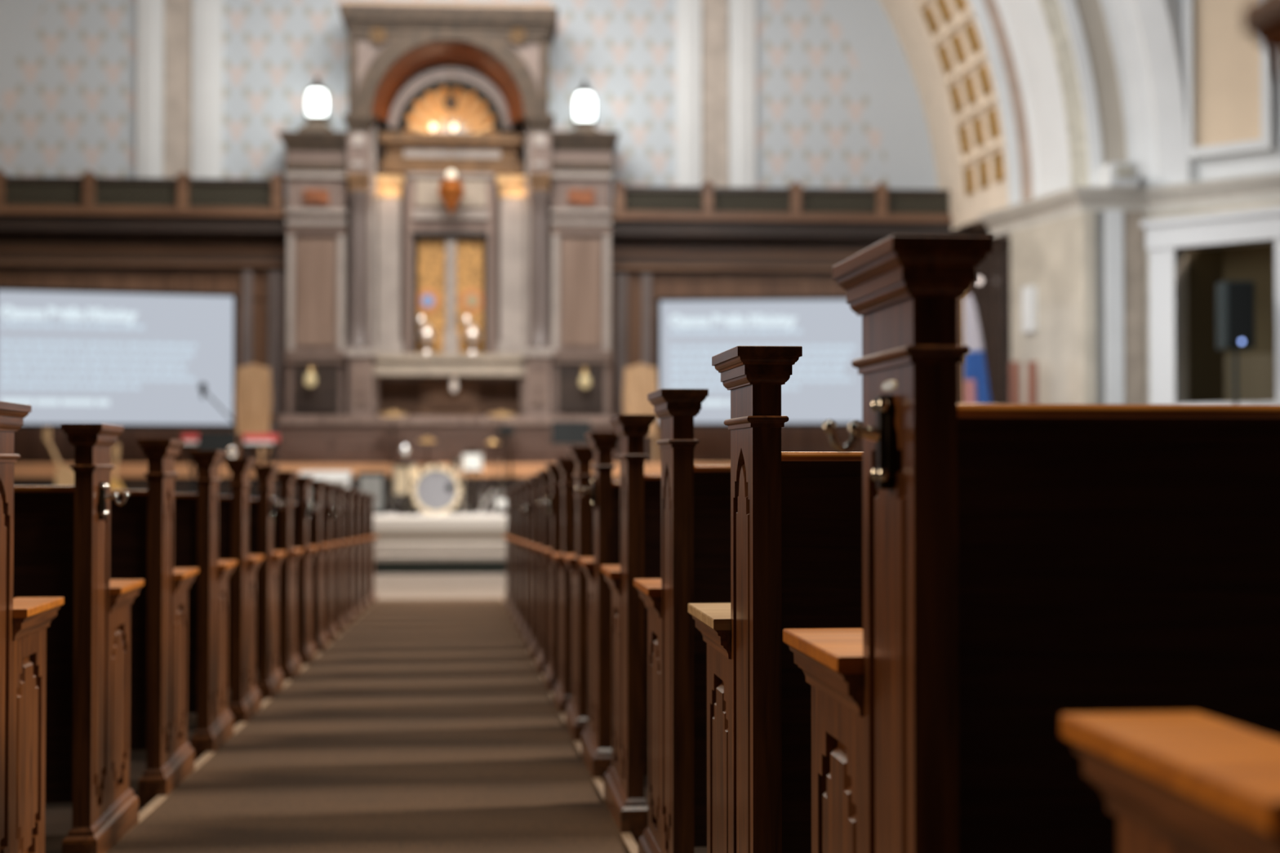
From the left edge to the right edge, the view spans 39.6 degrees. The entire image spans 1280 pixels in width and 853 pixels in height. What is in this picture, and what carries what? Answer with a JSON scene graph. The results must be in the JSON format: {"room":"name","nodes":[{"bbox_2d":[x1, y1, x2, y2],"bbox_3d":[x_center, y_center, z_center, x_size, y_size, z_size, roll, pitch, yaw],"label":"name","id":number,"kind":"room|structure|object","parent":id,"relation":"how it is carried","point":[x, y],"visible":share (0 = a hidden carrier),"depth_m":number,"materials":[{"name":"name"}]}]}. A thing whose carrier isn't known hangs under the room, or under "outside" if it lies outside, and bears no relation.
{"room":"house of worship","nodes":[
{"label":"house of worship","id":0,"kind":"room"},
{"bbox_2d":[13,462,730,513],"bbox_3d":[-3.224,0.874,25.317,15.761,0.702,1.820,0,-1,-4],"label":"stage","id":1,"kind":"object","parent":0,"point":[131,475],"visible":0.06,"depth_m":24.39,"materials":[{"name":"brown wood"}]},
{"bbox_2d":[233,363,271,463],"bbox_3d":[-5.374,-0.188,24.561,0.515,1.391,0.464,0,-1,-4],"label":"slat chair","id":2,"kind":"object","parent":1,"relation":"on","point":[253,390],"visible":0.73,"depth_m":24.75,"materials":[{"name":"brown wood"}]},
{"bbox_2d":[278,0,619,462],"bbox_3d":[-2.704,-2.744,25.401,4.775,6.514,1.220,0,-1,-4],"label":"ark","id":3,"kind":"object","parent":1,"relation":"on","point":[371,252],"visible":0.99,"depth_m":25.19,"materials":[{"name":"brown wood"}]},
{"bbox_2d":[304,364,316,386],"bbox_3d":[-4.594,-0.704,24.814,0.170,0.310,0.245,0,-1,-4],"label":"wall lamp","id":4,"kind":"object","parent":3,"relation":"attached to","point":[310,380],"visible":1,"depth_m":24.73,"materials":[{"name":"beige glass"}]},
{"bbox_2d":[297,76,333,131],"bbox_3d":[-4.605,-4.576,25.343,0.480,0.824,0.480,0,-1,-4],"label":"lantern","id":5,"kind":"object","parent":3,"relation":"on","point":[317,100],"visible":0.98,"depth_m":25.22,"materials":[{"name":"white glass"}]},
{"bbox_2d":[417,314,435,353],"bbox_3d":[-3.034,-1.315,25.284,0.270,0.554,0.254,0,-1,-4],"label":"ornament","id":6,"kind":"object","parent":3,"relation":"on","point":[426,335],"visible":1,"depth_m":25.22,"materials":[{"name":"white ceramic"}]},
{"bbox_2d":[417,324,435,343],"bbox_3d":[-3.029,-1.318,25.285,0.260,0.280,0.254,0,-1,-4],"label":"sphere","id":7,"kind":"object","parent":6,"relation":"on","point":[427,335],"depth_m":25.20,"materials":[{"name":"glass"}]},
{"bbox_2d":[373,353,525,365],"bbox_3d":[-2.723,-0.945,25.478,2.164,0.167,0.560,0,-1,-4],"label":"mantel shelf","id":8,"kind":"object","parent":3,"relation":"attached to","point":[380,359],"depth_m":25.23,"materials":[{"name":"beige stone"}]},
{"bbox_2d":[437,65,464,214],"bbox_3d":[-2.679,-4.073,25.244,0.380,2.124,0.374,0,-1,-4],"label":"hanging lamp","id":9,"kind":"object","parent":3,"relation":"hanging from","point":[451,190],"visible":1,"depth_m":25.13,"materials":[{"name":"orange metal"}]},
{"bbox_2d":[449,376,457,392],"bbox_3d":[-2.651,-0.641,25.371,0.110,0.310,0.216,0,-1,-4],"label":"wall lamp","id":10,"kind":"object","parent":3,"relation":"attached to","point":[454,385],"visible":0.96,"depth_m":25.28,"materials":[{"name":"beige"}]},
{"bbox_2d":[462,314,481,353],"bbox_3d":[-2.389,-1.316,25.328,0.270,0.557,0.254,0,-1,-4],"label":"ornament","id":11,"kind":"object","parent":3,"relation":"on","point":[472,335],"visible":1,"depth_m":25.27,"materials":[{"name":"white ceramic"}]},
{"bbox_2d":[463,324,481,343],"bbox_3d":[-2.384,-1.317,25.328,0.260,0.280,0.254,0,-1,-4],"label":"bulb","id":12,"kind":"object","parent":11,"relation":"on","point":[472,335],"depth_m":25.25,"materials":[{"name":"glass"}]},
{"bbox_2d":[568,80,600,131],"bbox_3d":[-0.796,-4.575,25.602,0.480,0.832,0.480,0,-1,-4],"label":"lantern","id":13,"kind":"object","parent":3,"relation":"on","point":[584,104],"visible":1,"depth_m":25.48,"materials":[{"name":"white glass"}]},
{"bbox_2d":[578,367,591,388],"bbox_3d":[-0.776,-0.688,25.073,0.170,0.310,0.245,0,-1,-4],"label":"wall lamp","id":14,"kind":"object","parent":3,"relation":"attached to","point":[584,381],"visible":1,"depth_m":24.98,"materials":[{"name":"beige glass"}]},
{"bbox_2d":[622,363,657,463],"bbox_3d":[0.025,-0.190,24.928,0.512,1.411,0.464,0,-1,-4],"label":"slat chair","id":15,"kind":"object","parent":1,"relation":"on","point":[630,392],"visible":0.65,"depth_m":25.12,"materials":[{"name":"brown wood"}]},
{"bbox_2d":[44,653,706,852],"bbox_3d":[-0.068,1.251,10.723,20.743,0.597,24.421,0,-1,-4],"label":"floor","id":16,"kind":"structure","parent":0,"point":[58,816],"depth_m":4.84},
{"bbox_2d":[0,400,63,852],"bbox_3d":[-3.155,0.453,3.108,4.066,0.994,0.526,0,-1,-6],"label":"pew","id":17,"kind":"object","parent":16,"relation":"on","point":[24,622],"visible":1,"depth_m":3.30,"materials":[{"name":"brown wood"}]},
{"bbox_2d":[13,423,144,852],"bbox_3d":[-3.226,0.496,4.009,4.105,1.004,0.526,0,-1,-6],"label":"pew","id":18,"kind":"object","parent":16,"relation":"on","point":[62,533],"visible":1,"depth_m":4.04,"materials":[{"name":"brown wood"}]},
{"bbox_2d":[110,439,198,806],"bbox_3d":[-3.337,0.542,4.934,4.066,1.012,0.526,0,-1,-6],"label":"pew","id":19,"kind":"object","parent":16,"relation":"on","point":[142,528],"visible":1,"depth_m":4.96,"materials":[{"name":"brown wood"}]},
{"bbox_2d":[173,450,237,760],"bbox_3d":[-3.430,0.588,5.860,4.067,1.018,0.526,0,-1,-6],"label":"pew","id":20,"kind":"object","parent":16,"relation":"on","point":[196,515],"visible":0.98,"depth_m":5.89,"materials":[{"name":"brown wood"}]},
{"bbox_2d":[217,458,264,727],"bbox_3d":[-3.515,0.632,6.714,4.067,1.023,0.526,0,-1,-6],"label":"pew","id":21,"kind":"object","parent":16,"relation":"on","point":[233,509],"visible":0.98,"depth_m":6.74,"materials":[{"name":"brown wood"}]},
{"bbox_2d":[248,465,285,702],"bbox_3d":[-3.585,0.679,7.607,4.105,1.025,0.526,0,-1,-6],"label":"pew","id":22,"kind":"object","parent":16,"relation":"on","point":[270,677],"visible":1,"depth_m":7.62,"materials":[{"name":"brown wood"}]},
{"bbox_2d":[273,471,303,682],"bbox_3d":[-3.692,0.726,8.486,4.066,1.025,0.526,0,-1,-6],"label":"pew","id":23,"kind":"object","parent":16,"relation":"on","point":[290,663],"visible":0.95,"depth_m":8.46,"materials":[{"name":"brown wood"}]},
{"bbox_2d":[292,475,319,666],"bbox_3d":[-3.765,0.775,9.405,4.105,1.025,0.526,0,-1,-6],"label":"pew","id":24,"kind":"object","parent":16,"relation":"on","point":[306,648],"visible":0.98,"depth_m":9.39,"materials":[{"name":"brown wood"}]},
{"bbox_2d":[308,480,329,653],"bbox_3d":[-3.872,0.822,10.284,4.067,1.025,0.526,0,-1,-6],"label":"pew","id":25,"kind":"object","parent":16,"relation":"on","point":[320,638],"visible":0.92,"depth_m":10.25,"materials":[{"name":"brown wood"}]},
{"bbox_2d":[321,482,341,643],"bbox_3d":[-3.933,0.865,11.096,4.105,1.025,0.526,0,-1,-6],"label":"pew","id":26,"kind":"object","parent":16,"relation":"on","point":[331,629],"visible":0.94,"depth_m":11.06,"materials":[{"name":"brown wood"}]},
{"bbox_2d":[331,485,347,634],"bbox_3d":[-4.041,0.912,11.979,4.066,1.025,0.526,0,-1,-6],"label":"pew","id":27,"kind":"object","parent":16,"relation":"on","point":[340,620],"visible":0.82,"depth_m":11.95,"materials":[{"name":"brown wood"}]},
{"bbox_2d":[341,488,355,626],"bbox_3d":[-4.130,0.959,12.865,4.066,1.025,0.526,0,-1,-6],"label":"pew","id":28,"kind":"object","parent":16,"relation":"on","point":[348,615],"visible":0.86,"depth_m":12.83,"materials":[{"name":"brown wood"}]},
{"bbox_2d":[349,489,362,618],"bbox_3d":[-4.218,1.007,13.751,4.067,1.025,0.526,0,-1,-6],"label":"pew","id":29,"kind":"object","parent":16,"relation":"on","point":[355,608],"visible":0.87,"depth_m":13.72,"materials":[{"name":"brown wood"}]},
{"bbox_2d":[356,492,368,613],"bbox_3d":[-4.307,1.054,14.636,4.067,1.025,0.526,0,-1,-6],"label":"pew","id":30,"kind":"object","parent":16,"relation":"on","point":[362,602],"visible":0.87,"depth_m":14.61,"materials":[{"name":"brown wood"}]},
{"bbox_2d":[363,493,373,608],"bbox_3d":[-4.395,1.101,15.522,4.067,1.025,0.526,0,-1,-6],"label":"pew","id":31,"kind":"object","parent":16,"relation":"on","point":[367,598],"visible":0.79,"depth_m":15.49,"materials":[{"name":"brown wood"}]},
{"bbox_2d":[107,598,629,852],"bbox_3d":[-1.006,1.185,7.917,1.196,0.622,18.400,0,-1,-6],"label":"carpet","id":32,"kind":"object","parent":16,"relation":"on","point":[427,726],"visible":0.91,"depth_m":5.61,"materials":[{"name":"brown carpet"}]},
{"bbox_2d":[104,599,377,852],"bbox_3d":[-1.607,1.178,7.857,0.023,0.623,18.400,0,-1,-6],"label":"trim","id":33,"kind":"structure","parent":32,"relation":"attached to","point":[157,800],"depth_m":5.59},
{"bbox_2d":[502,598,638,852],"bbox_3d":[-0.406,1.181,7.977,0.023,0.623,18.400,0,-1,-6],"label":"trim","id":34,"kind":"structure","parent":32,"relation":"attached to","point":[628,838],"depth_m":4.99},
{"bbox_2d":[368,494,377,603],"bbox_3d":[-4.484,1.149,16.408,4.066,1.025,0.526,0,-1,-6],"label":"pew","id":35,"kind":"object","parent":16,"relation":"on","point":[373,595],"visible":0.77,"depth_m":16.38,"materials":[{"name":"brown wood"}]},
{"bbox_2d":[373,512,506,573],"bbox_3d":[-2.047,1.487,22.733,13.000,0.667,3.430,0,-1,-4],"label":"steps","id":36,"kind":"structure","parent":16,"relation":"on","point":[452,543],"depth_m":21.40,"materials":[{"name":"grey stone"}]},
{"bbox_2d":[44,427,74,485],"bbox_3d":[-7.494,0.650,23.404,0.678,1.274,0.192,0,-1,-4],"label":"guitar","id":37,"kind":"object","parent":36,"relation":"on","point":[64,476],"visible":0.38,"depth_m":23.31,"materials":[{"name":"brown wood"}]},
{"bbox_2d":[110,444,124,489],"bbox_3d":[-6.982,0.877,23.534,0.390,1.296,0.192,0,-1,-4],"label":"guitar","id":38,"kind":"object","parent":36,"relation":"on","point":[115,484],"visible":0.27,"depth_m":23.49,"materials":[{"name":"brown wood"}]},
{"bbox_2d":[182,434,199,493],"bbox_3d":[-5.940,0.638,23.669,0.270,1.074,0.450,0,-1,-4],"label":"keyboard","id":39,"kind":"object","parent":36,"relation":"on","point":[190,440],"visible":0.59,"depth_m":23.62,"materials":[{"name":"red paint"}]},
{"bbox_2d":[198,382,235,458],"bbox_3d":[-5.565,0.295,23.676,0.624,1.754,0.280,0,-1,-4],"label":"microphone stand","id":40,"kind":"object","parent":36,"relation":"on","point":[202,386],"visible":0.58,"depth_m":23.67,"materials":[{"name":"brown metal"}]},
{"bbox_2d":[197,431,237,495],"bbox_3d":[-5.566,0.623,23.379,0.500,1.102,0.434,0,-1,-4],"label":"music stand","id":41,"kind":"object","parent":36,"relation":"on","point":[207,441],"visible":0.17,"depth_m":23.45,"materials":[{"name":"black metal"}]},
{"bbox_2d":[227,447,236,495],"bbox_3d":[-5.316,0.717,23.183,0.280,0.890,0.280,0,-1,-4],"label":"microphone stand","id":42,"kind":"object","parent":36,"relation":"on","point":[232,452],"visible":0.42,"depth_m":23.16,"materials":[{"name":"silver metal"}]},
{"bbox_2d":[243,434,279,498],"bbox_3d":[-5.063,0.641,23.728,0.436,1.078,0.450,0,-1,-4],"label":"keyboard","id":43,"kind":"object","parent":36,"relation":"on","point":[250,440],"visible":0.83,"depth_m":23.61,"materials":[{"name":"red paint"}]},
{"bbox_2d":[299,471,351,508],"bbox_3d":[-4.176,0.882,23.653,0.639,0.579,0.450,0,-1,-4],"label":"amplifier","id":44,"kind":"object","parent":36,"relation":"on","point":[340,477],"visible":0.38,"depth_m":23.44,"materials":[{"name":"white plastic"}]},
{"bbox_2d":[308,482,345,507],"bbox_3d":[-4.162,0.933,23.452,0.539,0.389,0.012,0,-1,-4],"label":"grille","id":45,"kind":"object","parent":44,"relation":"attached to","point":[337,483],"depth_m":23.45,"materials":[{"name":"brown wood"}]},
{"bbox_2d":[357,471,386,514],"bbox_3d":[-3.594,0.894,23.868,0.357,0.563,0.360,0,-1,-4],"label":"amplifier","id":46,"kind":"object","parent":36,"relation":"on","point":[370,482],"visible":0.71,"depth_m":23.69,"materials":[{"name":"black"}]},
{"bbox_2d":[360,475,382,511],"bbox_3d":[-3.582,0.891,23.694,0.297,0.463,0.010,0,-1,-4],"label":"grille","id":47,"kind":"object","parent":46,"relation":"attached to","point":[373,485],"depth_m":23.69,"materials":[{"name":"grey fabric"}]},
{"bbox_2d":[377,408,410,513],"bbox_3d":[-3.355,0.467,24.241,0.465,1.447,0.468,0,-1,-4],"label":"cymbal","id":48,"kind":"object","parent":36,"relation":"on","point":[393,413],"visible":0.86,"depth_m":24.26,"materials":[{"name":"gold metal"}]},
{"bbox_2d":[392,463,420,513],"bbox_3d":[-3.160,0.840,24.012,0.378,0.681,0.399,0,-1,-4],"label":"drum","id":49,"kind":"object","parent":36,"relation":"on","point":[399,471],"depth_m":23.88,"materials":[{"name":"beige"}]},
{"bbox_2d":[397,444,418,515],"bbox_3d":[-3.083,0.707,23.636,0.280,0.928,0.280,0,-1,-4],"label":"microphone stand","id":50,"kind":"object","parent":36,"relation":"on","point":[405,449],"visible":1,"depth_m":23.61,"materials":[{"name":"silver metal"}]},
{"bbox_2d":[412,434,436,514],"bbox_3d":[-2.872,0.647,24.103,0.465,1.081,0.433,0,-1,-4],"label":"cymbal","id":51,"kind":"object","parent":36,"relation":"on","point":[426,439],"visible":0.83,"depth_m":24.14,"materials":[{"name":"gold metal"}]},
{"bbox_2d":[401,462,471,514],"bbox_3d":[-2.733,0.855,23.937,0.956,0.723,0.482,0,-1,-4],"label":"bass drum","id":52,"kind":"object","parent":36,"relation":"on","point":[435,489],"visible":0.98,"depth_m":23.74,"materials":[{"name":"beige"}]},
{"bbox_2d":[374,560,506,573],"bbox_3d":[-2.048,1.721,22.738,13.000,0.200,3.410,0,-1,-4],"label":"grille","id":53,"kind":"object","parent":36,"relation":"attached to","point":[380,566],"depth_m":21.01,"materials":[{"name":"grey metal"}]},
{"bbox_2d":[449,459,462,513],"bbox_3d":[-2.490,0.812,24.065,0.172,0.736,0.174,0,-1,-4],"label":"snare drum","id":54,"kind":"object","parent":36,"relation":"on","point":[455,464],"visible":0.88,"depth_m":24.02,"materials":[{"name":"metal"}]},
{"bbox_2d":[461,450,484,514],"bbox_3d":[-2.250,0.750,23.878,0.302,0.854,0.316,0,-1,-4],"label":"drum","id":55,"kind":"object","parent":36,"relation":"on","point":[472,460],"visible":1,"depth_m":23.78,"materials":[{"name":"white"}]},
{"bbox_2d":[477,436,500,515],"bbox_3d":[-1.954,0.657,23.814,0.465,1.048,0.433,0,-1,-4],"label":"cymbal","id":56,"kind":"object","parent":36,"relation":"on","point":[492,442],"visible":0.97,"depth_m":23.85,"materials":[{"name":"gold metal"}]},
{"bbox_2d":[494,495,506,514],"bbox_3d":[-1.843,1.049,23.703,0.183,0.251,0.186,0,-1,-4],"label":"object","id":57,"kind":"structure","parent":36,"relation":"on","point":[500,500],"depth_m":23.64,"materials":[{"name":"white"}]},
{"bbox_2d":[486,408,516,513],"bbox_3d":[-1.877,0.471,24.342,0.465,1.442,0.468,0,-1,-4],"label":"cymbal","id":58,"kind":"object","parent":36,"relation":"on","point":[501,413],"visible":0.9,"depth_m":24.36,"materials":[{"name":"gold metal"}]},
{"bbox_2d":[496,426,515,514],"bbox_3d":[-1.761,0.586,23.828,0.330,1.177,0.280,0,-1,-4],"label":"microphone stand","id":59,"kind":"object","parent":36,"relation":"on","point":[506,431],"visible":0.67,"depth_m":23.81,"materials":[{"name":"brown metal"}]},
{"bbox_2d":[551,421,591,458],"bbox_3d":[-0.918,0.556,23.796,0.520,1.252,0.434,0,-1,-4],"label":"music stand","id":60,"kind":"object","parent":36,"relation":"on","point":[571,433],"visible":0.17,"depth_m":23.86,"materials":[{"name":"black metal"}]},
{"bbox_2d":[374,573,506,599],"bbox_3d":[-1.950,1.709,19.081,12.700,0.016,4.000,0,-1,-4],"label":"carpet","id":61,"kind":"object","parent":16,"relation":"on","point":[387,586],"visible":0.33,"depth_m":18.97,"materials":[{"name":"beige carpet"}]},
{"bbox_2d":[502,493,509,605],"bbox_3d":[0.793,1.119,16.239,4.066,1.033,0.526,0,-1,-6],"label":"pew","id":62,"kind":"object","parent":16,"relation":"on","point":[506,596],"visible":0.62,"depth_m":15.81,"materials":[{"name":"brown wood"}]},
{"bbox_2d":[505,491,512,610],"bbox_3d":[0.882,1.071,15.354,4.066,1.033,0.526,0,-1,-6],"label":"pew","id":63,"kind":"object","parent":16,"relation":"on","point":[508,601],"visible":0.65,"depth_m":14.93,"materials":[{"name":"brown wood"}]},
{"bbox_2d":[507,488,515,617],"bbox_3d":[0.970,1.024,14.468,4.066,1.033,0.526,0,-1,-6],"label":"pew","id":64,"kind":"object","parent":16,"relation":"on","point":[511,606],"visible":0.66,"depth_m":14.04,"materials":[{"name":"brown wood"}]},
{"bbox_2d":[511,487,519,622],"bbox_3d":[1.059,0.977,13.582,4.066,1.033,0.526,0,-1,-6],"label":"pew","id":65,"kind":"object","parent":16,"relation":"on","point":[515,611],"visible":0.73,"depth_m":13.15,"materials":[{"name":"brown wood"}]},
{"bbox_2d":[514,484,524,630],"bbox_3d":[1.147,0.929,12.696,4.066,1.033,0.526,0,-1,-6],"label":"pew","id":66,"kind":"object","parent":16,"relation":"on","point":[518,619],"visible":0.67,"depth_m":12.27,"materials":[{"name":"brown wood"}]},
{"bbox_2d":[518,481,528,638],"bbox_3d":[1.236,0.882,11.810,4.066,1.033,0.526,0,-1,-6],"label":"pew","id":67,"kind":"object","parent":16,"relation":"on","point":[523,625],"visible":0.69,"depth_m":11.38,"materials":[{"name":"brown wood"}]},
{"bbox_2d":[518,478,534,649],"bbox_3d":[1.305,0.835,10.923,4.105,1.033,0.526,0,-1,-6],"label":"pew","id":68,"kind":"object","parent":16,"relation":"on","point":[528,634],"visible":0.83,"depth_m":10.50,"materials":[{"name":"brown wood"}]},
{"bbox_2d":[528,475,542,660],"bbox_3d":[1.413,0.787,10.039,4.066,1.033,0.526,0,-1,-6],"label":"pew","id":69,"kind":"object","parent":16,"relation":"on","point":[534,647],"visible":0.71,"depth_m":9.61,"materials":[{"name":"brown wood"}]},
{"bbox_2d":[533,470,551,675],"bbox_3d":[1.501,0.740,9.153,4.066,1.033,0.526,0,-1,-6],"label":"pew","id":70,"kind":"object","parent":16,"relation":"on","point":[542,656],"visible":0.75,"depth_m":8.72,"materials":[{"name":"brown wood"}]},
{"bbox_2d":[537,464,561,693],"bbox_3d":[1.572,0.692,8.252,4.105,1.033,0.526,0,-1,-6],"label":"pew","id":71,"kind":"object","parent":16,"relation":"on","point":[550,671],"visible":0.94,"depth_m":7.83,"materials":[{"name":"brown wood"}]},
{"bbox_2d":[551,458,575,714],"bbox_3d":[1.677,0.652,7.399,4.066,1.033,0.526,0,-1,-6],"label":"pew","id":72,"kind":"object","parent":16,"relation":"on","point":[562,690],"visible":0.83,"depth_m":6.97,"materials":[{"name":"brown wood"}]},
{"bbox_2d":[563,446,593,741],"bbox_3d":[1.764,0.594,6.518,4.066,1.033,0.526,0,-1,-6],"label":"pew","id":73,"kind":"object","parent":16,"relation":"on","point":[576,709],"visible":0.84,"depth_m":6.09,"materials":[{"name":"brown wood"}]},
{"bbox_2d":[574,432,620,783],"bbox_3d":[1.833,0.543,5.644,4.105,1.033,0.526,0,-1,-6],"label":"pew","id":74,"kind":"object","parent":16,"relation":"on","point":[596,738],"visible":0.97,"depth_m":5.22,"materials":[{"name":"brown wood"}]},
{"bbox_2d":[600,414,661,844],"bbox_3d":[1.943,0.497,4.729,4.066,1.033,0.526,0,-1,-6],"label":"pew","id":75,"kind":"object","parent":16,"relation":"on","point":[624,799],"visible":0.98,"depth_m":4.31,"materials":[{"name":"brown wood"}]},
{"bbox_2d":[633,388,730,852],"bbox_3d":[2.036,0.454,3.803,4.066,1.033,0.526,0,-1,-6],"label":"pew","id":76,"kind":"object","parent":16,"relation":"on","point":[695,500],"visible":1,"depth_m":3.44,"materials":[{"name":"brown wood"}]},
{"bbox_2d":[688,345,862,852],"bbox_3d":[2.128,0.415,2.876,4.066,1.033,0.526,0,-1,-6],"label":"pew","id":77,"kind":"object","parent":16,"relation":"on","point":[797,517],"visible":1,"depth_m":2.52,"materials":[{"name":"brown wood"}]},
{"bbox_2d":[960,294,991,403],"bbox_3d":[4.292,-0.361,23.006,0.559,3.038,0.320,0,-1,-4],"label":"flag","id":78,"kind":"object","parent":16,"relation":"on","point":[975,388],"visible":0.73,"depth_m":22.95,"materials":[{"name":"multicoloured fabric"}]},
{"bbox_2d":[1009,361,1020,404],"bbox_3d":[4.866,0.462,22.843,0.196,2.620,0.370,0,-1,-4],"label":"high chair","id":79,"kind":"object","parent":16,"relation":"on","point":[1015,366],"visible":0.27,"depth_m":23.00,"materials":[{"name":"red wood"}]},
{"bbox_2d":[782,235,1279,852],"bbox_3d":[2.196,0.358,2.002,4.105,1.033,0.526,0,-1,-6],"label":"pew","id":80,"kind":"object","parent":16,"relation":"on","point":[1025,566],"visible":1,"depth_m":1.66,"materials":[{"name":"brown wood"}]},
{"bbox_2d":[1026,361,1037,404],"bbox_3d":[4.959,0.467,22.247,0.192,2.586,0.370,0,-1,-4],"label":"high chair","id":81,"kind":"object","parent":16,"relation":"on","point":[1032,366],"visible":0.26,"depth_m":22.40,"materials":[{"name":"red wood"}]},
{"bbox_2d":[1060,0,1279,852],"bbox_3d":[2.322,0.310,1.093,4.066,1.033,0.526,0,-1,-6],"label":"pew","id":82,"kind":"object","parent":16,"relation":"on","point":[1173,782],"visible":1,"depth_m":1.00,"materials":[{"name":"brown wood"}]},
{"bbox_2d":[1233,348,1238,404],"bbox_3d":[7.021,0.414,20.569,0.778,2.623,0.894,0,-1,-4],"label":"speaker stand","id":83,"kind":"object","parent":16,"relation":"on","point":[1235,350],"visible":0.09,"depth_m":20.56,"materials":[{"name":"black"}]},
{"bbox_2d":[1216,280,1254,349],"bbox_3d":[6.897,-1.287,20.582,0.352,0.777,0.325,0,-1,-4],"label":"loudspeaker","id":84,"kind":"object","parent":83,"relation":"on","point":[1235,300],"visible":1,"depth_m":20.44,"materials":[{"name":"black plastic"}]},
{"bbox_2d":[1227,283,1253,343],"bbox_3d":[6.907,-1.300,20.441,0.292,0.697,0.010,0,-1,-4],"label":"grille","id":85,"kind":"object","parent":84,"relation":"attached to","point":[1240,295],"depth_m":20.44,"materials":[{"name":"black"}]},
{"bbox_2d":[0,208,973,462],"bbox_3d":[-3.290,-1.252,25.441,16.388,3.532,0.750,0,-1,-4],"label":"wall","id":86,"kind":"structure","parent":0,"point":[244,253],"depth_m":25.33,"materials":[{"name":"brown wood"}]},
{"bbox_2d":[0,286,236,428],"bbox_3d":[-7.334,-0.919,24.910,3.210,1.886,1.120,0,-1,-17],"label":"projection screen","id":87,"kind":"object","parent":86,"relation":"attached to","point":[126,358],"visible":0.99,"depth_m":24.41,"materials":[{"name":"white"}]},
{"bbox_2d":[0,168,285,211],"bbox_3d":[-8.183,-3.299,24.904,6.340,0.587,0.220,0,-1,-4],"label":"railing","id":88,"kind":"object","parent":86,"relation":"on","point":[91,191],"visible":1,"depth_m":24.98,"materials":[{"name":"brown wood"}]},
{"bbox_2d":[657,296,862,426],"bbox_3d":[1.951,-0.908,25.524,3.354,1.823,0.970,0,-1,5],"label":"projection screen","id":89,"kind":"object","parent":86,"relation":"attached to","point":[824,384],"visible":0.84,"depth_m":25.06,"materials":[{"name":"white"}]},
{"bbox_2d":[612,178,951,217],"bbox_3d":[2.236,-3.262,25.611,5.267,0.541,0.220,0,-1,-4],"label":"railing","id":90,"kind":"object","parent":86,"relation":"on","point":[796,200],"visible":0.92,"depth_m":25.59,"materials":[{"name":"brown wood"}]},
{"bbox_2d":[0,0,981,231],"bbox_3d":[-2.912,-7.055,26.045,16.100,8.334,0.330,0,-1,-4],"label":"wall","id":91,"kind":"structure","parent":0,"point":[814,94],"depth_m":26.08,"materials":[{"name":"paint"}]},
{"bbox_2d":[879,0,1199,231],"bbox_3d":[-2.671,-7.888,23.522,20.117,10.058,5.070,0,-1,-4],"label":"arch","id":92,"kind":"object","parent":91,"relation":"attached to","point":[1022,100],"depth_m":22.82,"materials":[{"name":"beige paint"}]},
{"bbox_2d":[968,0,1279,404],"bbox_3d":[5.783,-4.255,22.949,2.155,12.058,7.253,1,-1,-30],"label":"wall","id":93,"kind":"structure","parent":0,"point":[1066,272],"depth_m":21.77,"materials":[{"name":"beige stone"}]},
{"bbox_2d":[973,276,986,284],"bbox_3d":[4.826,-2.052,25.069,0.237,0.120,0.124,0,-1,-4],"label":"spotlight","id":94,"kind":"object","parent":93,"relation":"attached to","point":[979,280],"visible":0.94,"depth_m":25.01,"materials":[{"name":"white metal"}]},
{"bbox_2d":[1140,206,1279,404],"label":"door","id":95,"kind":"structure","parent":93,"relation":"in","point":[1211,374],"depth_m":21.83,"materials":[{"name":"white"}]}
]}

